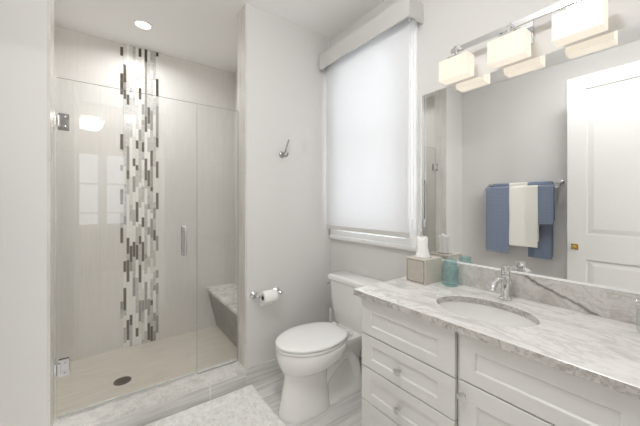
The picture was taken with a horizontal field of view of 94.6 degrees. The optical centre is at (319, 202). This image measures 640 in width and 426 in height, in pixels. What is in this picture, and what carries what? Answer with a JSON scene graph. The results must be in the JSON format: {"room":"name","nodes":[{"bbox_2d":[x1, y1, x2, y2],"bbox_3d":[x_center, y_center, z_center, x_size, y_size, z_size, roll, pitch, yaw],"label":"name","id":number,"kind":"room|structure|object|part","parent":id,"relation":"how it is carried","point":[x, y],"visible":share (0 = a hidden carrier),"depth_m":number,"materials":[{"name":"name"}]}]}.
{"room":"bathroom","nodes":[
{"label":"bathroom","id":0,"kind":"room"},
{"bbox_2d":[54,25,233,362],"bbox_3d":[-1.580,-0.033,2.827,1.640,2.790,0.069,0,0,-36],"label":"wall","id":1,"kind":"structure","parent":0,"point":[125,163],"depth_m":2.70,"materials":[{"name":"tile"}]},
{"bbox_2d":[0,0,330,425],"bbox_3d":[-0.839,-0.058,1.992,2.207,2.740,0.156,0,0,-36],"label":"wall","id":2,"kind":"structure","parent":0,"point":[289,241],"depth_m":2.16,"materials":[{"name":"grey paint"}]},
{"bbox_2d":[47,0,53,425],"bbox_3d":[-1.423,-0.117,1.562,0.012,2.622,0.158,0,0,-36],"label":"trim","id":3,"kind":"structure","parent":2,"relation":"attached to","point":[50,3],"depth_m":1.51,"materials":[{"name":"tile"}]},
{"bbox_2d":[237,3,246,368],"bbox_3d":[-0.577,-0.117,2.183,0.012,2.622,0.158,0,0,-36],"label":"trim","id":4,"kind":"structure","parent":2,"relation":"attached to","point":[242,15],"depth_m":2.16,"materials":[{"name":"tile"}]},
{"bbox_2d":[246,358,281,385],"bbox_3d":[-0.216,1.254,2.345,0.785,0.116,0.012,0,0,-36],"label":"baseboard","id":5,"kind":"structure","parent":2,"relation":"attached to","point":[254,374],"depth_m":2.18,"materials":[{"name":"grey tile"}]},
{"bbox_2d":[250,286,281,298],"bbox_3d":[-0.386,0.672,2.173,0.238,0.058,0.088,0,0,-36],"label":"paper holder","id":6,"kind":"object","parent":2,"relation":"attached to","point":[253,294],"visible":0.8,"depth_m":2.14,"materials":[{"name":"silver metal"}]},
{"bbox_3d":[-0.459,0.672,2.120,0.058,0.058,0.088,0,0,-36],"label":"post","id":7,"kind":"part","parent":6,"relation":"part of","materials":[{"name":"silver metal"}]},
{"bbox_2d":[260,289,277,305],"bbox_3d":[-0.370,0.700,2.151,0.106,0.120,0.091,0,0,-36],"label":"toilet paper roll","id":8,"kind":"object","parent":6,"relation":"on","point":[269,296],"visible":0.96,"depth_m":2.12,"materials":[{"name":"white paper"}]},
{"bbox_3d":[-0.314,0.672,2.226,0.058,0.058,0.088,0,0,-36],"label":"post","id":9,"kind":"part","parent":6,"relation":"part of","materials":[{"name":"silver metal"}]},
{"bbox_2d":[279,139,289,157],"bbox_3d":[-0.270,-0.412,2.265,0.048,0.136,0.086,0,0,-44],"label":"robe hook","id":10,"kind":"object","parent":2,"relation":"attached to","point":[281,154],"visible":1,"depth_m":2.26,"materials":[{"name":"metal"}]},
{"bbox_2d":[54,326,361,425],"bbox_3d":[-0.508,1.337,1.542,2.207,0.050,3.288,0,0,-36],"label":"floor","id":11,"kind":"structure","parent":0,"point":[89,381],"depth_m":2.27,"materials":[{"name":"tile"}]},
{"bbox_2d":[113,376,131,385],"bbox_3d":[-1.450,1.310,2.171,0.112,0.004,0.112,0,0,-36],"label":"floor drain","id":12,"kind":"object","parent":11,"relation":"on","point":[122,380],"visible":1,"depth_m":2.17,"materials":[{"name":"metal"}]},
{"bbox_2d":[53,358,245,425],"bbox_3d":[-1.008,1.254,1.873,1.050,0.118,0.197,0,0,-36],"label":"shower curb","id":13,"kind":"object","parent":11,"relation":"on","point":[150,405],"visible":0.86,"depth_m":1.84,"materials":[{"name":"white stone"}]},
{"bbox_2d":[53,77,196,417],"bbox_3d":[-1.155,0.248,1.832,0.738,1.868,0.121,0,0,-36],"label":"shower door","id":14,"kind":"structure","parent":13,"relation":"on","point":[60,369],"depth_m":1.69,"materials":[{"name":"clear glass"}]},
{"bbox_3d":[-1.445,-0.445,1.619,0.017,0.090,0.060,0,0,-36],"label":"wall plate","id":15,"kind":"part","parent":14,"relation":"part of","materials":[{"name":"silver metal"}]},
{"bbox_3d":[-1.445,0.911,1.619,0.017,0.090,0.060,0,0,-36],"label":"wall plate","id":16,"kind":"part","parent":14,"relation":"part of","materials":[{"name":"silver metal"}]},
{"bbox_3d":[-0.922,0.264,2.002,0.028,0.206,0.121,0,0,-36],"label":"pull handle","id":17,"kind":"part","parent":14,"relation":"part of","materials":[{"name":"silver metal"}]},
{"bbox_2d":[197,103,237,373],"bbox_3d":[-0.736,0.255,2.140,0.292,1.880,0.012,0,0,-36],"label":"glass panel","id":18,"kind":"object","parent":13,"relation":"on","point":[197,103],"visible":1,"depth_m":2.12,"materials":[{"name":"clear glass"}]},
{"bbox_2d":[146,384,284,425],"bbox_3d":[-0.657,1.302,1.649,0.833,0.021,0.555,0,0,-36],"label":"bath mat","id":19,"kind":"object","parent":11,"relation":"on","point":[245,406],"visible":1,"depth_m":1.81,"materials":[{"name":"white fabric"}]},
{"bbox_2d":[207,283,236,346],"bbox_3d":[-0.771,1.100,2.770,0.293,0.425,0.998,0,0,-36],"label":"shower bench","id":20,"kind":"object","parent":11,"relation":"on","point":[223,298],"visible":0.43,"depth_m":2.81,"materials":[{"name":"stone"}]},
{"bbox_3d":[-0.771,0.901,2.770,0.293,0.028,0.998,0,0,-36],"label":"seat","id":21,"kind":"part","parent":20,"relation":"part of","materials":[{"name":"stone"}]},
{"bbox_2d":[275,271,383,421],"bbox_3d":[0.044,0.934,2.012,0.744,0.757,0.479,0,0,-36],"label":"toilet","id":22,"kind":"object","parent":11,"relation":"on","point":[319,363],"visible":0.94,"depth_m":1.90,"materials":[{"name":"white ceramic"}]},
{"bbox_3d":[-0.057,0.877,1.936,0.490,0.025,0.374,0,0,-36],"label":"lid","id":23,"kind":"part","parent":22,"relation":"part of","materials":[{"name":"white plastic"}]},
{"bbox_3d":[-0.057,0.901,1.936,0.487,0.017,0.370,0,0,-36],"label":"seat","id":24,"kind":"part","parent":22,"relation":"part of","materials":[{"name":"white plastic"}]},
{"bbox_3d":[0.271,0.755,2.177,0.176,0.318,0.444,0,0,-36],"label":"tank","id":25,"kind":"part","parent":22,"relation":"part of","materials":[{"name":"white ceramic"}]},
{"bbox_3d":[0.268,0.576,2.175,0.191,0.041,0.476,0,0,-36],"label":"tank lid","id":26,"kind":"part","parent":22,"relation":"part of","materials":[{"name":"white ceramic"}]},
{"bbox_2d":[329,308,331,322],"bbox_3d":[0.087,1.093,2.440,0.096,0.440,0.096,0,0,-36],"label":"toilet brush","id":27,"kind":"object","parent":11,"relation":"on","point":[330,309],"visible":0.2,"depth_m":2.43,"materials":[{"name":"white plastic"}]},
{"bbox_2d":[362,298,639,425],"bbox_3d":[0.729,0.897,1.250,0.554,0.830,1.062,0,0,-36],"label":"vanity cabinet","id":28,"kind":"object","parent":11,"relation":"on","point":[416,371],"visible":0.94,"depth_m":1.13,"materials":[{"name":"paint"}]},
{"bbox_3d":[0.371,1.109,1.332,0.020,0.196,0.503,0,0,-36],"label":"drawer","id":29,"kind":"part","parent":28,"relation":"part of","materials":[{"name":"paint"}]},
{"bbox_3d":[0.348,0.930,1.325,0.027,0.033,0.033,0,0,-36],"label":"knob","id":30,"kind":"part","parent":28,"relation":"part of","materials":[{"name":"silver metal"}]},
{"bbox_3d":[0.348,0.760,1.325,0.027,0.033,0.033,0,0,-36],"label":"knob","id":31,"kind":"part","parent":28,"relation":"part of","materials":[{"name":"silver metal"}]},
{"bbox_3d":[0.371,0.922,1.332,0.020,0.169,0.503,0,0,-36],"label":"drawer","id":32,"kind":"part","parent":28,"relation":"part of","materials":[{"name":"paint"}]},
{"bbox_3d":[0.371,0.752,1.332,0.020,0.160,0.503,0,0,-36],"label":"drawer","id":33,"kind":"part","parent":28,"relation":"part of","materials":[{"name":"paint"}]},
{"bbox_3d":[0.371,0.577,1.332,0.020,0.181,0.503,0,0,-36],"label":"drawer","id":34,"kind":"part","parent":28,"relation":"part of","materials":[{"name":"paint"}]},
{"bbox_3d":[0.523,0.713,1.086,0.027,0.033,0.033,0,0,-36],"label":"knob","id":35,"kind":"part","parent":28,"relation":"part of","materials":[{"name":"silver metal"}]},
{"bbox_2d":[353,261,639,399],"bbox_3d":[0.724,0.411,1.262,0.551,0.141,1.106,0,0,-36],"label":"countertop","id":36,"kind":"structure","parent":28,"relation":"on","point":[589,333],"depth_m":1.13,"materials":[{"name":"stone"}]},
{"bbox_2d":[406,255,441,285],"bbox_3d":[0.598,0.382,1.701,0.162,0.138,0.127,0,0,-36],"label":"tissue box cover","id":37,"kind":"object","parent":36,"relation":"on","point":[423,271],"visible":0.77,"depth_m":1.65,"materials":[{"name":"beige wood"}]},
{"bbox_3d":[0.535,0.383,1.654,0.002,0.116,0.106,0,0,-36],"label":"panel","id":38,"kind":"part","parent":37,"relation":"part of","materials":[{"name":"beige wood"}]},
{"bbox_2d":[416,235,429,257],"bbox_3d":[0.587,0.253,1.697,0.066,0.120,0.092,0,0,-36],"label":"tissue","id":39,"kind":"object","parent":37,"relation":"on","point":[422,241],"visible":1,"depth_m":1.68,"materials":[{"name":"paper"}]},
{"bbox_2d":[439,302,536,326],"bbox_3d":[0.693,0.554,1.253,0.321,0.144,0.428,0,0,-36],"label":"sink","id":40,"kind":"object","parent":36,"relation":"in","point":[488,314],"visible":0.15,"depth_m":1.37,"materials":[{"name":"ceramic"}]},
{"bbox_2d":[490,265,515,300],"bbox_3d":[0.828,0.373,1.350,0.190,0.157,0.054,0,0,-36],"label":"faucet","id":41,"kind":"object","parent":36,"relation":"on","point":[505,280],"visible":1,"depth_m":1.36,"materials":[{"name":"silver metal"}]},
{"bbox_3d":[0.807,0.366,1.335,0.139,0.056,0.025,0,0,-36],"label":"spout","id":42,"kind":"part","parent":41,"relation":"part of","materials":[{"name":"silver metal"}]},
{"bbox_3d":[0.680,0.936,0.912,0.020,0.542,0.501,0,0,-36],"label":"door","id":43,"kind":"part","parent":28,"relation":"part of","materials":[{"name":"paint"}]},
{"bbox_2d":[54,0,384,72],"bbox_3d":[-0.506,-1.458,1.581,2.457,0.060,3.348,0,0,-36],"label":"ceiling","id":44,"kind":"structure","parent":0,"point":[204,32],"depth_m":2.32,"materials":[{"name":"paint"}]},
{"bbox_2d":[133,19,152,29],"bbox_3d":[-1.420,-1.423,2.372,0.136,0.009,0.136,0,0,-36],"label":"recessed light","id":45,"kind":"object","parent":44,"relation":"in","point":[142,24],"visible":1,"depth_m":2.36,"materials":[{"name":"white paint"}]},
{"bbox_2d":[234,70,236,283],"bbox_3d":[-0.472,-0.033,2.984,0.442,2.790,1.008,0,0,-36],"label":"wall","id":46,"kind":"structure","parent":0,"point":[235,72],"depth_m":3.22,"materials":[{"name":"tile"}]},
{"bbox_2d":[331,0,639,356],"bbox_3d":[0.737,-0.033,1.822,0.130,2.790,2.264,0,0,-36],"label":"wall","id":47,"kind":"structure","parent":0,"point":[447,24],"depth_m":1.72,"materials":[{"name":"grey paint"}]},
{"bbox_2d":[329,19,417,251],"bbox_3d":[0.382,-0.453,2.231,0.107,1.530,0.871,0,0,-36],"label":"window","id":48,"kind":"structure","parent":47,"relation":"in","point":[409,244],"depth_m":1.89,"materials":[{"name":"white paint"}]},
{"bbox_2d":[320,0,422,237],"bbox_3d":[0.320,-0.507,2.158,0.141,1.456,0.900,0,0,-36],"label":"roller blind","id":49,"kind":"object","parent":48,"relation":"attached to","point":[367,71],"visible":1,"depth_m":2.07,"materials":[{"name":"fabric"}]},
{"bbox_3d":[0.567,-0.492,1.822,0.012,1.310,0.022,0,0,-36],"label":"pull cord","id":50,"kind":"part","parent":49,"relation":"part of","materials":[{"name":"white plastic"}]},
{"bbox_3d":[0.343,0.290,2.203,0.012,0.020,0.871,0,0,-36],"label":"casing moulding","id":51,"kind":"part","parent":48,"relation":"part of","materials":[{"name":"white paint"}]},
{"bbox_2d":[439,0,607,84],"bbox_3d":[0.895,-0.754,1.385,0.130,0.197,0.658,0,0,-36],"label":"vanity light","id":52,"kind":"object","parent":47,"relation":"attached to","point":[586,18],"visible":1,"depth_m":1.31,"materials":[{"name":"white glass"}]},
{"bbox_3d":[0.723,-0.781,1.570,0.060,0.096,0.060,0,0,-36],"label":"lamp arm","id":53,"kind":"part","parent":52,"relation":"part of","materials":[{"name":"silver metal"}]},
{"bbox_3d":[0.723,-0.709,1.570,0.073,0.107,0.155,0,0,-36],"label":"lamp shade","id":54,"kind":"part","parent":52,"relation":"part of","materials":[{"name":"white glass"}]},
{"bbox_3d":[0.872,-0.781,1.367,0.060,0.096,0.060,0,0,-36],"label":"lamp arm","id":55,"kind":"part","parent":52,"relation":"part of","materials":[{"name":"silver metal"}]},
{"bbox_3d":[0.872,-0.709,1.367,0.073,0.107,0.155,0,0,-36],"label":"lamp shade","id":56,"kind":"part","parent":52,"relation":"part of","materials":[{"name":"white glass"}]},
{"bbox_3d":[0.944,-0.793,1.419,0.012,0.119,0.140,0,0,-36],"label":"plate","id":57,"kind":"part","parent":52,"relation":"part of","materials":[{"name":"silver metal"}]},
{"bbox_3d":[1.021,-0.781,1.165,0.060,0.096,0.060,0,0,-36],"label":"lamp arm","id":58,"kind":"part","parent":52,"relation":"part of","materials":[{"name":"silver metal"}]},
{"bbox_3d":[1.021,-0.709,1.165,0.073,0.107,0.155,0,0,-36],"label":"lamp shade","id":59,"kind":"part","parent":52,"relation":"part of","materials":[{"name":"white glass"}]},
{"bbox_2d":[421,23,639,293],"bbox_3d":[0.949,-0.162,1.411,0.012,1.004,1.081,0,0,-36],"label":"wall mirror","id":60,"kind":"object","parent":47,"relation":"attached to","point":[532,166],"visible":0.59,"depth_m":1.33,"materials":[{"name":"silver mirror"}]},
{"bbox_2d":[442,261,639,324],"bbox_3d":[0.942,0.396,1.413,0.020,0.111,1.093,0,0,-36],"label":"backsplash","id":61,"kind":"structure","parent":47,"relation":"attached to","point":[607,303],"depth_m":1.28,"materials":[{"name":"stone"}]}
]}

